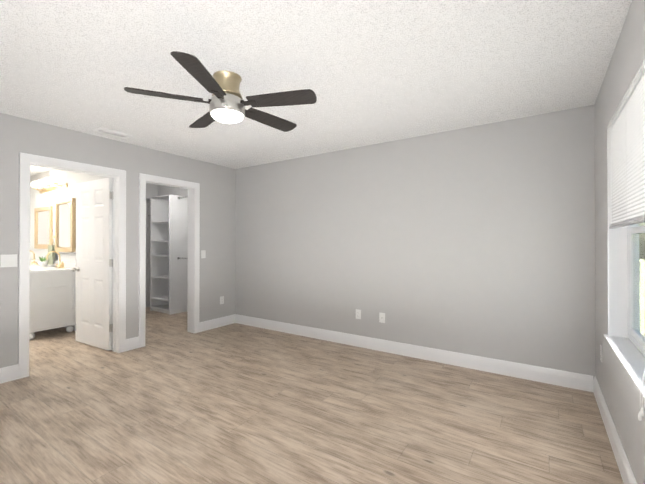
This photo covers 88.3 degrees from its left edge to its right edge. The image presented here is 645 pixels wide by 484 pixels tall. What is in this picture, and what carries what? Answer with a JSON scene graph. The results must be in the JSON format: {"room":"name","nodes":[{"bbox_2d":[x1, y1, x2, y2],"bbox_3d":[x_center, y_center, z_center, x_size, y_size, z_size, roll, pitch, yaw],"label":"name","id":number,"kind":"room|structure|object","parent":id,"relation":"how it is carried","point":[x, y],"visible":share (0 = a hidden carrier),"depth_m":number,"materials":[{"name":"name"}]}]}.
{"room":"empty bedroom","nodes":[
{"label":"empty bedroom","id":0,"kind":"room"},
{"bbox_2d":[30,169,109,329],"bbox_3d":[-3.829,0.068,5.027,3.530,2.440,0.105,0,0,34],"label":"wall","id":1,"kind":"structure","parent":0,"point":[45,199],"depth_m":5.23,"materials":[{"name":"white paint"}]},
{"bbox_2d":[34,206,52,248],"bbox_3d":[-4.575,-0.220,5.442,0.730,0.680,0.030,0,0,34],"label":"mirror","id":2,"kind":"object","parent":1,"relation":"attached to","point":[43,225],"visible":0.88,"depth_m":5.44,"materials":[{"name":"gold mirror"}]},
{"bbox_2d":[31,175,67,192],"bbox_3d":[-4.293,-0.890,5.174,1.100,0.177,0.170,0,0,34],"label":"sconce","id":3,"kind":"object","parent":1,"relation":"attached to","point":[47,181],"visible":1,"depth_m":5.10,"materials":[{"name":"white glass"}]},
{"bbox_2d":[47,235,54,264],"bbox_3d":[-4.190,0.133,5.160,0.212,0.451,0.070,0,0,34],"label":"hanging towel","id":4,"kind":"object","parent":1,"relation":"hanging from","point":[51,257],"visible":0.98,"depth_m":5.11,"materials":[{"name":"beige fabric"}]},
{"bbox_2d":[30,259,75,266],"bbox_3d":[-4.318,0.345,5.263,1.977,0.090,0.018,0,0,34],"label":"backsplash","id":5,"kind":"structure","parent":1,"relation":"attached to","point":[36,260],"depth_m":5.08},
{"bbox_2d":[55,198,75,251],"bbox_3d":[-3.815,-0.232,4.923,0.630,0.780,0.050,0,0,34],"label":"mirror","id":6,"kind":"object","parent":1,"relation":"attached to","point":[65,225],"visible":1,"depth_m":4.89,"materials":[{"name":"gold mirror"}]},
{"bbox_2d":[0,113,235,367],"bbox_3d":[-2.596,0.061,3.577,0.130,2.440,4.640,0,0,34],"label":"wall","id":7,"kind":"structure","parent":0,"point":[217,214],"depth_m":3.94,"materials":[{"name":"grey paint"}]},
{"bbox_2d":[0,254,16,266],"bbox_3d":[-2.869,0.178,3.041,0.010,0.115,0.116,0,0,34],"label":"bathroom light switch","id":8,"kind":"object","parent":7,"relation":"attached to","point":[9,260],"visible":1,"depth_m":3.04,"materials":[{"name":"white plastic"}]},
{"bbox_2d":[0,364,18,383],"bbox_3d":[-3.284,1.207,2.408,0.016,0.135,1.641,0,0,34],"label":"baseboard","id":9,"kind":"structure","parent":7,"relation":"attached to","point":[9,373],"depth_m":3.03,"materials":[{"name":"white wood"}]},
{"bbox_2d":[18,152,125,378],"bbox_3d":[-2.628,0.226,3.532,0.176,2.109,0.948,0,0,34],"label":"door frame","id":10,"kind":"structure","parent":7,"relation":"attached to","point":[117,176],"depth_m":3.47,"materials":[{"name":"white wood"}]},
{"bbox_2d":[72,178,112,350],"bbox_3d":[-2.821,0.264,4.057,0.793,2.014,0.177,0,0,34],"label":"bathroom door","id":11,"kind":"structure","parent":7,"relation":"in","point":[94,259],"depth_m":4.03,"materials":[{"name":"white paint"}]},
{"bbox_2d":[139,173,199,347],"bbox_3d":[-2.046,0.230,4.405,0.176,2.109,0.838,0,0,34],"label":"door frame","id":12,"kind":"structure","parent":7,"relation":"attached to","point":[193,188],"depth_m":4.65,"materials":[{"name":"white wood"}]},
{"bbox_2d":[201,250,205,257],"bbox_3d":[-1.711,0.187,4.777,0.010,0.115,0.070,0,0,34],"label":"light switch","id":13,"kind":"object","parent":7,"relation":"attached to","point":[203,253],"visible":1,"depth_m":4.77,"materials":[{"name":"white plastic"}]},
{"bbox_2d":[199,314,235,331],"bbox_3d":[-1.572,1.220,4.976,0.016,0.135,0.646,0,0,34],"label":"baseboard","id":14,"kind":"structure","parent":7,"relation":"attached to","point":[222,321],"depth_m":4.96,"materials":[{"name":"white wood"}]},
{"bbox_2d":[220,296,223,303],"bbox_3d":[-1.528,0.895,5.050,0.008,0.115,0.070,0,0,34],"label":"electrical outlet","id":15,"kind":"object","parent":7,"relation":"attached to","point":[221,299],"visible":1,"depth_m":5.05,"materials":[{"name":"white plastic"}]},
{"bbox_2d":[146,183,157,306],"bbox_3d":[-3.820,0.073,6.060,0.100,2.440,1.625,0,0,34],"label":"wall","id":16,"kind":"structure","parent":0,"point":[151,190],"depth_m":6.55,"materials":[{"name":"grey paint"}]},
{"bbox_2d":[158,185,187,195],"bbox_3d":[-2.387,0.074,6.154,2.380,2.440,0.120,0,0,34],"label":"wall","id":17,"kind":"structure","parent":0,"point":[165,190],"depth_m":6.45,"materials":[{"name":"grey paint"}]},
{"bbox_2d":[0,307,623,483],"bbox_3d":[-2.193,1.309,3.302,8.358,0.060,4.640,0,0,34],"label":"floor","id":18,"kind":"structure","parent":0,"point":[172,401],"depth_m":2.40,"materials":[{"name":"brown wood"}]},
{"bbox_2d":[29,271,75,339],"bbox_3d":[-4.474,0.855,5.027,1.962,0.864,0.580,0,0,34],"label":"bathroom vanity","id":19,"kind":"object","parent":18,"relation":"on","point":[52,296],"depth_m":4.49,"materials":[{"name":"white wood"}]},
{"bbox_2d":[30,263,75,270],"bbox_3d":[-4.472,0.406,5.033,1.977,0.034,0.572,0,0,34],"label":"countertop","id":20,"kind":"structure","parent":19,"relation":"on","point":[32,267],"depth_m":4.69,"materials":[{"name":"white stone"}]},
{"bbox_2d":[30,250,37,264],"bbox_3d":[-4.788,0.264,5.417,0.293,0.244,0.186,0,0,34],"label":"faucet","id":21,"kind":"object","parent":20,"relation":"on","point":[33,263],"visible":0.81,"depth_m":5.46,"materials":[{"name":"gold metal"}]},
{"bbox_2d":[38,256,47,266],"bbox_3d":[-4.293,0.301,5.105,0.136,0.172,0.140,0,0,34],"label":"plant pot","id":22,"kind":"object","parent":20,"relation":"on","point":[42,262],"visible":0.94,"depth_m":5.07,"materials":[{"name":"white ceramic"}]},
{"bbox_2d":[46,251,60,267],"bbox_3d":[-3.898,0.261,4.824,0.293,0.244,0.186,0,0,34],"label":"faucet","id":23,"kind":"object","parent":20,"relation":"on","point":[57,265],"visible":0.6,"depth_m":4.85,"materials":[{"name":"gold metal"}]},
{"bbox_2d":[146,195,187,314],"bbox_3d":[-2.482,0.233,5.923,2.272,2.117,0.360,0,0,34],"label":"closet shelving","id":24,"kind":"object","parent":18,"relation":"on","point":[168,215],"visible":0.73,"depth_m":6.11,"materials":[{"name":"white wood"}]},
{"bbox_2d":[0,0,631,184],"bbox_3d":[-2.193,-1.191,3.315,8.358,0.060,4.640,0,0,34],"label":"ceiling","id":25,"kind":"structure","parent":0,"point":[369,72],"depth_m":2.19,"materials":[{"name":"white paint"}]},
{"bbox_2d":[93,127,131,138],"bbox_3d":[-2.232,-1.147,3.545,0.150,0.024,0.320,0,0,34],"label":"ceiling vent","id":26,"kind":"object","parent":25,"relation":"in","point":[112,132],"visible":0.96,"depth_m":3.53,"materials":[{"name":"white metal"}]},
{"bbox_2d":[124,51,316,131],"bbox_3d":[-0.653,-1.008,2.394,1.214,0.314,1.240,0,0,34],"label":"ceiling fan","id":27,"kind":"object","parent":25,"relation":"hanging from","point":[227,103],"visible":1,"depth_m":2.28,"materials":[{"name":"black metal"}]},
{"bbox_2d":[235,105,595,378],"bbox_3d":[0.563,0.063,4.055,4.598,2.440,0.120,0,0,34],"label":"wall","id":28,"kind":"structure","parent":0,"point":[478,240],"depth_m":3.52,"materials":[{"name":"grey paint"}]},
{"bbox_2d":[356,309,360,318],"bbox_3d":[0.437,0.890,4.058,0.070,0.115,0.008,0,0,34],"label":"electrical outlet","id":29,"kind":"object","parent":28,"relation":"attached to","point":[358,313],"visible":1,"depth_m":4.05,"materials":[{"name":"white plastic"}]},
{"bbox_2d":[379,312,384,322],"bbox_3d":[0.695,0.893,3.879,0.070,0.115,0.018,0,0,34],"label":"outlet","id":30,"kind":"object","parent":28,"relation":"attached to","point":[381,317],"visible":1,"depth_m":3.88,"materials":[{"name":"white plastic"}]},
{"bbox_2d":[236,314,591,391],"bbox_3d":[0.460,1.216,4.036,4.440,0.135,0.016,0,0,34],"label":"baseboard","id":31,"kind":"structure","parent":28,"relation":"attached to","point":[583,382],"depth_m":3.51,"materials":[{"name":"white wood"}]},
{"bbox_2d":[594,0,644,483],"bbox_3d":[1.188,0.047,0.989,0.158,2.440,4.290,0,0,34],"label":"wall","id":32,"kind":"structure","parent":0,"point":[621,396],"depth_m":2.05,"materials":[{"name":"grey paint"}]},
{"bbox_2d":[600,345,601,361],"bbox_3d":[2.100,0.845,2.504,0.008,0.115,0.070,0,0,34],"label":"electrical outlet","id":33,"kind":"object","parent":32,"relation":"attached to","point":[601,353],"visible":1,"depth_m":2.49,"materials":[{"name":"white plastic"}]},
{"bbox_2d":[592,376,636,483],"bbox_3d":[1.115,1.200,1.031,0.016,0.135,4.230,0,0,34],"label":"baseboard","id":34,"kind":"structure","parent":32,"relation":"attached to","point":[627,475],"depth_m":2.00,"materials":[{"name":"white wood"}]},
{"bbox_2d":[603,334,644,403],"bbox_3d":[1.651,0.651,1.754,0.122,0.030,1.215,0,0,34],"label":"window sill","id":35,"kind":"structure","parent":32,"relation":"attached to","point":[629,356],"depth_m":1.80,"materials":[{"name":"white wood"}]},
{"bbox_2d":[607,59,644,355],"bbox_3d":[1.682,-0.072,1.737,0.149,1.417,1.155,0,0,34],"label":"window unit","id":36,"kind":"structure","parent":32,"relation":"in","point":[636,337],"depth_m":2.21,"materials":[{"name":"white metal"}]},
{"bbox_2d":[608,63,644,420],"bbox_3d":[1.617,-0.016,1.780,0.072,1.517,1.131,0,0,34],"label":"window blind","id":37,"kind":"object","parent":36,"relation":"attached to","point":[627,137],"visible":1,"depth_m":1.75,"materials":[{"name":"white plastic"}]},
{"label":"outside","id":38,"kind":"structure","parent":0,"visible":0},
{"bbox_2d":[639,259,644,335],"bbox_3d":[26.430,1.585,-14.878,59.442,0.100,85.000,0,0,34],"label":"lawn","id":39,"kind":"structure","parent":38,"point":[642,285],"depth_m":10.41,"materials":[{"name":"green plant"}]}
]}

